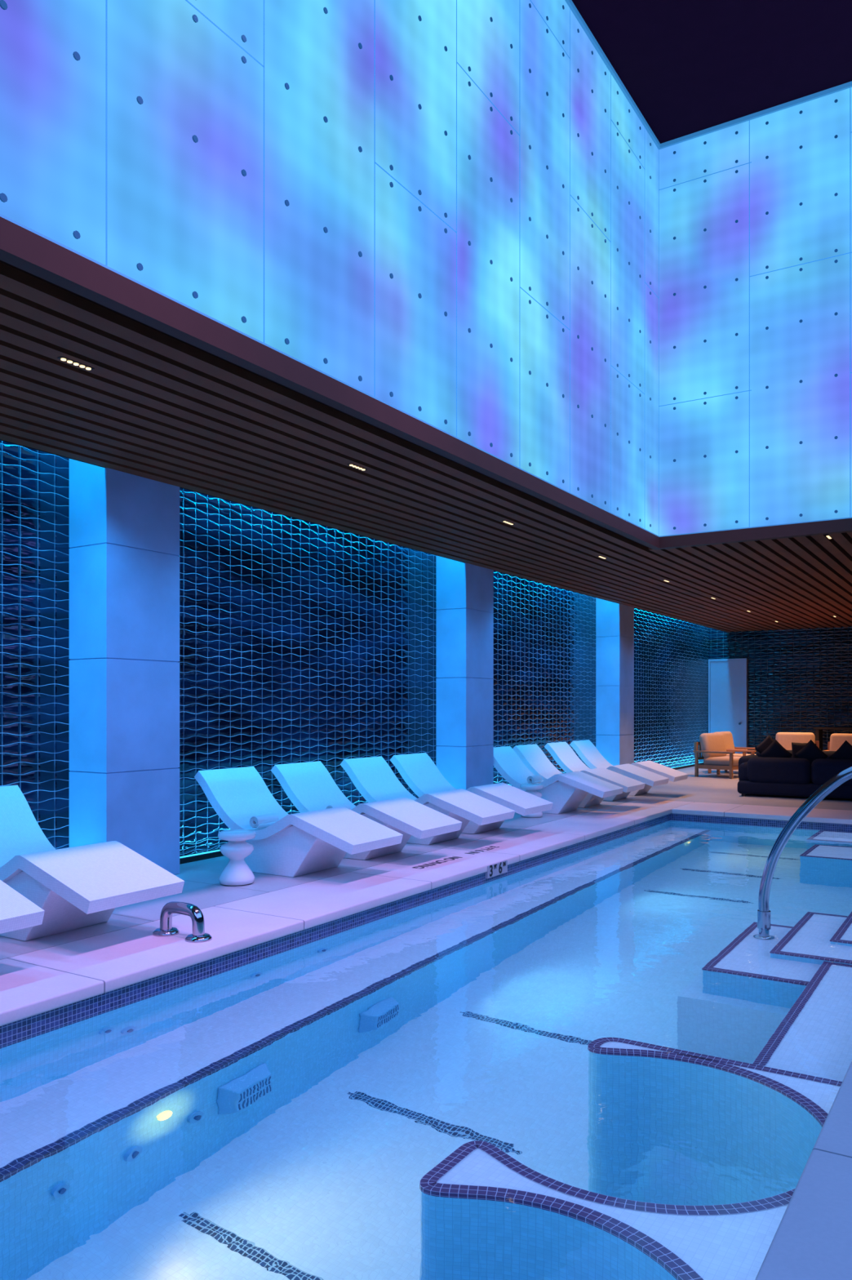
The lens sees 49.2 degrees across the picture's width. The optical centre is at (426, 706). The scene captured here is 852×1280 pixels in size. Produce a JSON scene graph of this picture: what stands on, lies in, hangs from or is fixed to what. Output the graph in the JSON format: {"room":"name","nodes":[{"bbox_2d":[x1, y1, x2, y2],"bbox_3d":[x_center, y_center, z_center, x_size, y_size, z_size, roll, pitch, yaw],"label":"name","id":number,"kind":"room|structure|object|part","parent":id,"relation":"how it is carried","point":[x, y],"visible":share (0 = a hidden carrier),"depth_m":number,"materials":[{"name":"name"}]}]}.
{"room":"spa","nodes":[
{"label":"spa","id":0,"kind":"room"},
{"bbox_2d":[0,0,658,535],"bbox_3d":[-1.063,-4.515,5.266,0.050,4.810,14.800,0,0,32],"label":"wall","id":1,"kind":"structure","parent":0,"point":[180,208],"depth_m":6.45,"materials":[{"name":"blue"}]},
{"bbox_2d":[0,0,851,550],"bbox_3d":[1.616,-4.455,3.590,6.430,4.990,14.980,0,0,32],"label":"trim","id":2,"kind":"structure","parent":1,"relation":"attached to","point":[23,247],"depth_m":5.89,"materials":[{"name":"metal"}]},
{"bbox_2d":[0,0,851,536],"bbox_3d":[2.442,-4.515,4.913,6.274,4.810,11.679,0,0,32],"label":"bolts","id":3,"kind":"structure","parent":1,"relation":"attached to","point":[3,5],"depth_m":9.19,"materials":[{"name":"silver metal"}]},
{"bbox_2d":[0,440,709,856],"bbox_3d":[-0.446,-0.600,12.254,0.200,4.200,30.300,0,0,32],"label":"wall","id":4,"kind":"structure","parent":0,"point":[301,641],"depth_m":10.38,"materials":[{"name":"tile"}]},
{"bbox_2d":[179,761,703,864],"bbox_3d":[-0.372,1.472,12.089,0.100,0.056,29.900,0,0,32],"label":"baseboard","id":5,"kind":"structure","parent":4,"relation":"attached to","point":[204,855],"depth_m":9.14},
{"bbox_2d":[0,260,851,631],"bbox_3d":[4.408,-2.360,9.097,11.380,0.780,30.100,0,0,32],"label":"ceiling","id":6,"kind":"structure","parent":0,"point":[156,405],"depth_m":7.82,"materials":[{"name":"brown wood"}]},
{"bbox_2d":[57,355,94,369],"bbox_3d":[-2.007,-1.995,5.332,0.040,0.070,0.220,0,0,32],"label":"recessed light","id":7,"kind":"object","parent":6,"relation":"in","point":[62,358],"visible":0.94,"depth_m":5.32,"materials":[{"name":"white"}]},
{"bbox_2d":[347,463,367,470],"bbox_3d":[-0.564,-1.995,7.638,0.040,0.070,0.220,0,0,32],"label":"recessed light","id":8,"kind":"object","parent":6,"relation":"in","point":[349,464],"visible":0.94,"depth_m":7.62,"materials":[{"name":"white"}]},
{"bbox_2d":[502,520,514,524],"bbox_3d":[0.880,-1.995,9.943,0.040,0.070,0.220,0,0,32],"label":"recessed light","id":9,"kind":"object","parent":6,"relation":"in","point":[506,522],"visible":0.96,"depth_m":9.93,"materials":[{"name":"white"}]},
{"bbox_2d":[0,766,851,959],"bbox_3d":[4.461,1.625,9.182,11.780,0.250,30.300,0,0,32],"label":"floor","id":10,"kind":"structure","parent":0,"point":[202,888],"depth_m":8.81,"materials":[{"name":"tile"}]},
{"bbox_2d":[0,880,44,933],"bbox_3d":[-3.144,1.050,5.436,1.858,0.900,0.750,0,0,32],"label":"lounger","id":11,"kind":"object","parent":10,"relation":"on","point":[17,912],"visible":1,"depth_m":5.21,"materials":[{"name":"white plastic"}]},
{"bbox_2d":[0,785,184,941],"bbox_3d":[-2.584,1.050,6.331,1.858,0.900,0.750,0,0,32],"label":"lounger","id":12,"kind":"object","parent":10,"relation":"on","point":[76,887],"visible":1,"depth_m":6.01,"materials":[{"name":"white plastic"}]},
{"bbox_2d":[69,458,179,874],"bbox_3d":[-2.625,-0.600,8.132,0.480,4.200,0.800,0,0,32],"label":"column","id":13,"kind":"structure","parent":10,"relation":"on","point":[124,527],"depth_m":7.89,"materials":[{"name":"stone"}]},
{"bbox_2d":[217,829,256,885],"bbox_3d":[-1.606,1.280,7.895,0.320,0.440,0.320,0,0,32],"label":"stool","id":14,"kind":"object","parent":10,"relation":"on","point":[237,872],"visible":1,"depth_m":7.80,"materials":[{"name":"white ceramic"}]},
{"bbox_2d":[194,766,403,877],"bbox_3d":[-1.192,1.050,8.556,1.858,0.900,0.750,0,0,32],"label":"lounger","id":15,"kind":"object","parent":10,"relation":"on","point":[298,844],"visible":0.94,"depth_m":8.33,"materials":[{"name":"white plastic"}]},
{"bbox_2d":[249,813,279,828],"bbox_3d":[-1.468,1.042,8.470,0.117,0.114,0.280,0,0,32],"label":"rolled towel","id":16,"kind":"object","parent":15,"relation":"on","point":[263,820],"visible":0.93,"depth_m":8.39,"materials":[{"name":"white fabric"}]},
{"bbox_2d":[271,760,462,860],"bbox_3d":[-0.624,1.050,9.463,1.858,0.900,0.750,0,0,32],"label":"lounger","id":17,"kind":"object","parent":10,"relation":"on","point":[309,786],"visible":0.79,"depth_m":9.41,"materials":[{"name":"white plastic"}]},
{"bbox_2d":[325,802,351,808],"bbox_3d":[-0.885,1.042,9.402,0.117,0.114,0.280,0,0,32],"label":"rolled towel","id":18,"kind":"object","parent":17,"relation":"on","point":[346,805],"visible":0.35,"depth_m":9.39,"materials":[{"name":"white fabric"}]},
{"bbox_2d":[0,799,851,1279],"bbox_3d":[1.754,2.504,7.278,5.390,2.011,15.100,0,0,32],"label":"swimming pool","id":19,"kind":"object","parent":10,"relation":"in","point":[575,1047],"visible":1,"depth_m":4.23,"materials":[{"name":"liquid"}]},
{"bbox_2d":[152,901,212,942],"bbox_3d":[-1.592,1.389,6.070,0.470,0.223,0.170,0,0,32],"label":"grab rail","id":20,"kind":"object","parent":19,"relation":"on","point":[198,935],"visible":1,"depth_m":6.02,"materials":[{"name":"metal"}]},
{"bbox_2d":[757,766,851,929],"bbox_3d":[3.246,1.126,6.580,1.790,1.639,0.150,0,0,32],"label":"pool handrail","id":21,"kind":"object","parent":19,"relation":"on","point":[763,912],"visible":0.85,"depth_m":6.91,"materials":[{"name":"metal"}]},
{"bbox_2d":[340,755,515,844],"bbox_3d":[0.002,1.050,10.463,1.858,0.900,0.750,0,0,32],"label":"lounger","id":22,"kind":"object","parent":10,"relation":"on","point":[373,777],"visible":0.77,"depth_m":10.40,"materials":[{"name":"white plastic"}]},
{"bbox_2d":[435,555,493,790],"bbox_3d":[0.558,-0.600,13.218,0.480,4.200,0.800,0,0,32],"label":"column","id":23,"kind":"structure","parent":10,"relation":"on","point":[464,592],"depth_m":12.92,"materials":[{"name":"stone"}]},
{"bbox_2d":[390,752,553,834],"bbox_3d":[0.538,1.050,11.319,1.858,0.900,0.750,0,0,32],"label":"lounger","id":24,"kind":"object","parent":10,"relation":"on","point":[419,771],"visible":0.59,"depth_m":11.29,"materials":[{"name":"white plastic"}]},
{"bbox_2d":[520,783,543,817],"bbox_3d":[1.440,1.280,12.666,0.320,0.440,0.320,0,0,32],"label":"stool","id":25,"kind":"object","parent":10,"relation":"on","point":[532,788],"visible":0.51,"depth_m":12.56,"materials":[{"name":"white ceramic"}]},
{"bbox_2d":[527,774,542,783],"bbox_3d":[1.556,1.042,13.301,0.117,0.114,0.280,0,0,32],"label":"rolled towel","id":26,"kind":"object","parent":25,"relation":"on","point":[538,778],"visible":0.98,"depth_m":13.22,"materials":[{"name":"white fabric"}]},
{"bbox_2d":[493,746,623,813],"bbox_3d":[1.817,1.050,13.362,1.858,0.900,0.750,0,0,32],"label":"lounger","id":27,"kind":"object","parent":10,"relation":"on","point":[566,791],"visible":0.8,"depth_m":13.07,"materials":[{"name":"white plastic"}]},
{"bbox_2d":[512,743,645,808],"bbox_3d":[2.310,1.050,14.150,1.858,0.900,0.750,0,0,32],"label":"lounger","id":28,"kind":"object","parent":10,"relation":"on","point":[532,756],"visible":0.48,"depth_m":14.13,"materials":[{"name":"white plastic"}]},
{"bbox_2d":[544,742,669,800],"bbox_3d":[2.931,1.050,15.142,1.858,0.900,0.750,0,0,32],"label":"lounger","id":29,"kind":"object","parent":10,"relation":"on","point":[562,753],"visible":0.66,"depth_m":15.11,"materials":[{"name":"white plastic"}]},
{"bbox_2d":[595,597,634,765],"bbox_3d":[3.715,-0.600,18.261,0.480,4.200,0.800,0,0,32],"label":"column","id":30,"kind":"structure","parent":10,"relation":"on","point":[615,622],"depth_m":17.96,"materials":[{"name":"stone"}]},
{"bbox_2d":[569,739,688,795],"bbox_3d":[3.488,1.050,16.032,1.858,0.900,0.750,0,0,32],"label":"lounger","id":31,"kind":"object","parent":10,"relation":"on","point":[587,751],"visible":0.53,"depth_m":16.02,"materials":[{"name":"white plastic"}]},
{"bbox_2d":[693,733,756,778],"bbox_3d":[6.405,1.037,19.939,1.020,0.927,0.920,0,0,-44],"label":"armchair","id":32,"kind":"object","parent":10,"relation":"on","point":[712,746],"visible":0.86,"depth_m":19.86,"materials":[{"name":"beige fabric"}]},
{"bbox_3d":[5.796,1.230,19.912,0.060,0.540,0.060,0,0,-44],"label":"leg","id":33,"kind":"part","parent":32,"relation":"part of","materials":[{"name":"brown wood"}]},
{"bbox_3d":[6.116,0.950,20.244,0.960,0.380,0.060,0,0,-44],"label":"backrest frame","id":34,"kind":"part","parent":32,"relation":"part of","materials":[{"name":"brown wood"}]},
{"bbox_2d":[699,733,727,757],"bbox_3d":[6.219,0.840,20.135,0.820,0.540,0.200,0,-11,-44],"label":"cushion","id":35,"kind":"object","parent":32,"relation":"on","point":[708,741],"depth_m":19.95,"materials":[{"name":"beige fabric"}]},
{"bbox_3d":[6.072,0.960,19.622,0.100,0.040,0.920,0,0,-44],"label":"armrest","id":36,"kind":"part","parent":32,"relation":"part of","materials":[{"name":"brown wood"}]},
{"bbox_3d":[6.405,1.280,19.939,0.960,0.080,0.840,0,0,-44],"label":"seat frame","id":37,"kind":"part","parent":32,"relation":"part of","materials":[{"name":"brown wood"}]},
{"bbox_2d":[703,755,741,765],"bbox_3d":[6.450,1.170,19.892,0.820,0.180,0.730,0,0,-44],"label":"seat cushion","id":38,"kind":"object","parent":32,"relation":"on","point":[708,760],"depth_m":19.62,"materials":[{"name":"beige fabric"}]},
{"bbox_3d":[6.348,1.240,19.333,0.060,0.520,0.060,0,0,-44],"label":"leg","id":39,"kind":"part","parent":32,"relation":"part of","materials":[{"name":"brown wood"}]},
{"bbox_3d":[6.738,0.960,20.257,0.100,0.040,0.920,0,0,-44],"label":"armrest","id":40,"kind":"part","parent":32,"relation":"part of","materials":[{"name":"brown wood"}]},
{"bbox_2d":[707,731,755,773],"bbox_3d":[7.010,1.037,21.095,0.920,0.927,1.020,0,0,41],"label":"armchair","id":41,"kind":"object","parent":10,"relation":"on","point":[728,737],"visible":0.15,"depth_m":21.23,"materials":[{"name":"beige fabric"}]},
{"bbox_2d":[713,731,734,754],"bbox_3d":[6.806,0.840,21.270,0.200,0.540,0.820,-15,-10,40],"label":"cushion","id":42,"kind":"object","parent":41,"relation":"on","point":[728,737],"depth_m":21.27,"materials":[{"name":"beige fabric"}]},
{"bbox_2d":[726,753,755,756],"bbox_3d":[7.060,1.170,21.052,0.730,0.180,0.820,0,0,41],"label":"seat cushion","id":43,"kind":"object","parent":41,"relation":"on","point":[728,754],"depth_m":20.87,"materials":[{"name":"beige fabric"}]},
{"bbox_3d":[7.310,0.960,21.444,0.920,0.040,0.100,0,0,41],"label":"armrest","id":44,"kind":"part","parent":41,"relation":"part of","materials":[{"name":"brown wood"}]},
{"bbox_2d":[738,750,835,766],"bbox_3d":[7.029,1.170,17.544,2.040,0.660,0.940,0,0,32],"label":"sofa","id":45,"kind":"object","parent":10,"relation":"on","point":[744,758],"visible":0.09,"depth_m":17.65,"materials":[{"name":"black fabric"}]},
{"bbox_3d":[6.254,1.120,17.964,0.280,0.360,0.830,0,0,32],"label":"armrest","id":46,"kind":"part","parent":45,"relation":"part of","materials":[{"name":"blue fabric"}]},
{"bbox_2d":[755,734,773,753],"bbox_3d":[6.605,0.810,17.903,0.537,0.537,0.109,0,0,35],"label":"throw pillow","id":47,"kind":"object","parent":45,"relation":"on","point":[768,740],"visible":0.41,"depth_m":17.91,"materials":[{"name":"grey fabric"}]},
{"bbox_3d":[6.847,1.060,18.053,0.850,0.440,0.270,0,0,32],"label":"backrest","id":48,"kind":"part","parent":45,"relation":"part of","materials":[{"name":"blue fabric"}]},
{"bbox_2d":[791,742,807,758],"bbox_3d":[7.114,0.870,17.585,0.380,0.380,0.109,0,0,32],"label":"throw pillow","id":49,"kind":"object","parent":45,"relation":"on","point":[796,747],"visible":0.33,"depth_m":17.61,"materials":[{"name":"grey fabric"}]},
{"bbox_3d":[7.567,1.060,17.602,0.850,0.440,0.270,0,0,32],"label":"backrest","id":50,"kind":"part","parent":45,"relation":"part of","materials":[{"name":"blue fabric"}]},
{"bbox_2d":[737,756,851,799],"bbox_3d":[6.413,1.170,15.334,2.340,0.660,0.940,0,0,32],"label":"sofa","id":51,"kind":"object","parent":10,"relation":"on","point":[780,776],"visible":0.97,"depth_m":15.11,"materials":[{"name":"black fabric"}]},
{"bbox_3d":[5.569,1.120,15.927,0.280,0.360,0.830,0,0,32],"label":"armrest","id":52,"kind":"part","parent":51,"relation":"part of","materials":[{"name":"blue fabric"}]},
{"bbox_2d":[760,738,792,757],"bbox_3d":[5.862,0.810,15.584,0.536,0.537,0.109,0,0,35],"label":"throw pillow","id":53,"kind":"object","parent":51,"relation":"on","point":[775,749],"visible":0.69,"depth_m":15.55,"materials":[{"name":"grey fabric"}]},
{"bbox_3d":[5.811,1.060,15.315,1.000,0.440,0.270,0,0,32],"label":"backrest","id":54,"kind":"part","parent":51,"relation":"part of","materials":[{"name":"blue fabric"}]},
{"bbox_2d":[794,739,828,763],"bbox_3d":[6.328,0.810,15.293,0.537,0.537,0.109,0,0,29],"label":"throw pillow","id":55,"kind":"object","parent":51,"relation":"on","point":[810,751],"visible":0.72,"depth_m":15.25,"materials":[{"name":"grey fabric"}]},
{"bbox_3d":[6.659,1.060,14.784,1.000,0.440,0.270,0,0,32],"label":"backrest","id":56,"kind":"part","parent":51,"relation":"part of","materials":[{"name":"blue fabric"}]},
{"bbox_2d":[829,740,851,759],"bbox_3d":[6.794,0.810,15.001,0.536,0.536,0.109,0,0,29],"label":"throw pillow","id":57,"kind":"object","parent":51,"relation":"on","point":[845,751],"visible":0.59,"depth_m":14.99,"materials":[{"name":"grey fabric"}]},
{"bbox_2d":[775,732,819,750],"bbox_3d":[8.070,1.037,20.431,1.020,0.927,0.920,0,0,29],"label":"armchair","id":58,"kind":"object","parent":10,"relation":"on","point":[785,740],"visible":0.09,"depth_m":20.61,"materials":[{"name":"beige fabric"}]},
{"bbox_3d":[8.275,0.950,20.798,0.960,0.380,0.060,0,0,29],"label":"backrest frame","id":59,"kind":"part","parent":58,"relation":"part of","materials":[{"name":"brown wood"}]},
{"bbox_2d":[813,726,851,751],"bbox_3d":[10.996,1.000,21.903,3.400,1.000,0.600,0,0,32],"label":"console table","id":60,"kind":"object","parent":10,"relation":"on","point":[819,730],"visible":0.63,"depth_m":22.52,"materials":[{"name":"brown wood"}]},
{"bbox_3d":[9.623,1.025,22.762,0.080,0.950,0.560,0,0,32],"label":"leg","id":61,"kind":"part","parent":60,"relation":"part of","materials":[{"name":"brown wood"}]},
{"bbox_2d":[823,733,851,751],"bbox_3d":[8.832,1.037,19.482,1.020,0.927,0.920,0,0,37],"label":"armchair","id":62,"kind":"object","parent":10,"relation":"on","point":[837,740],"visible":0.21,"depth_m":19.78,"materials":[{"name":"beige fabric"}]},
{"bbox_2d":[572,0,851,143],"bbox_3d":[1.616,-7.035,3.590,6.870,0.170,15.400,0,0,32],"label":"night sky","id":63,"kind":"structure","parent":0,"point":[689,67],"depth_m":9.88,"materials":[{"name":"paint"}]},
{"bbox_2d":[659,87,851,536],"bbox_3d":[5.555,-4.515,9.883,6.370,4.810,0.050,0,0,32],"label":"wall","id":64,"kind":"structure","parent":0,"point":[789,478],"depth_m":10.90,"materials":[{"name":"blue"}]},
{"bbox_2d":[709,625,851,754],"bbox_3d":[12.447,-0.600,21.939,11.380,4.200,0.200,0,0,32],"label":"wall","id":65,"kind":"structure","parent":0,"point":[799,680],"depth_m":23.72,"materials":[{"name":"tile"}]},
{"bbox_2d":[708,657,747,753],"bbox_3d":[7.964,0.120,24.550,0.990,2.760,0.130,0,0,32],"label":"door","id":66,"kind":"structure","parent":65,"relation":"in","point":[727,677],"depth_m":24.50,"materials":[{"name":"paint"}]}
]}

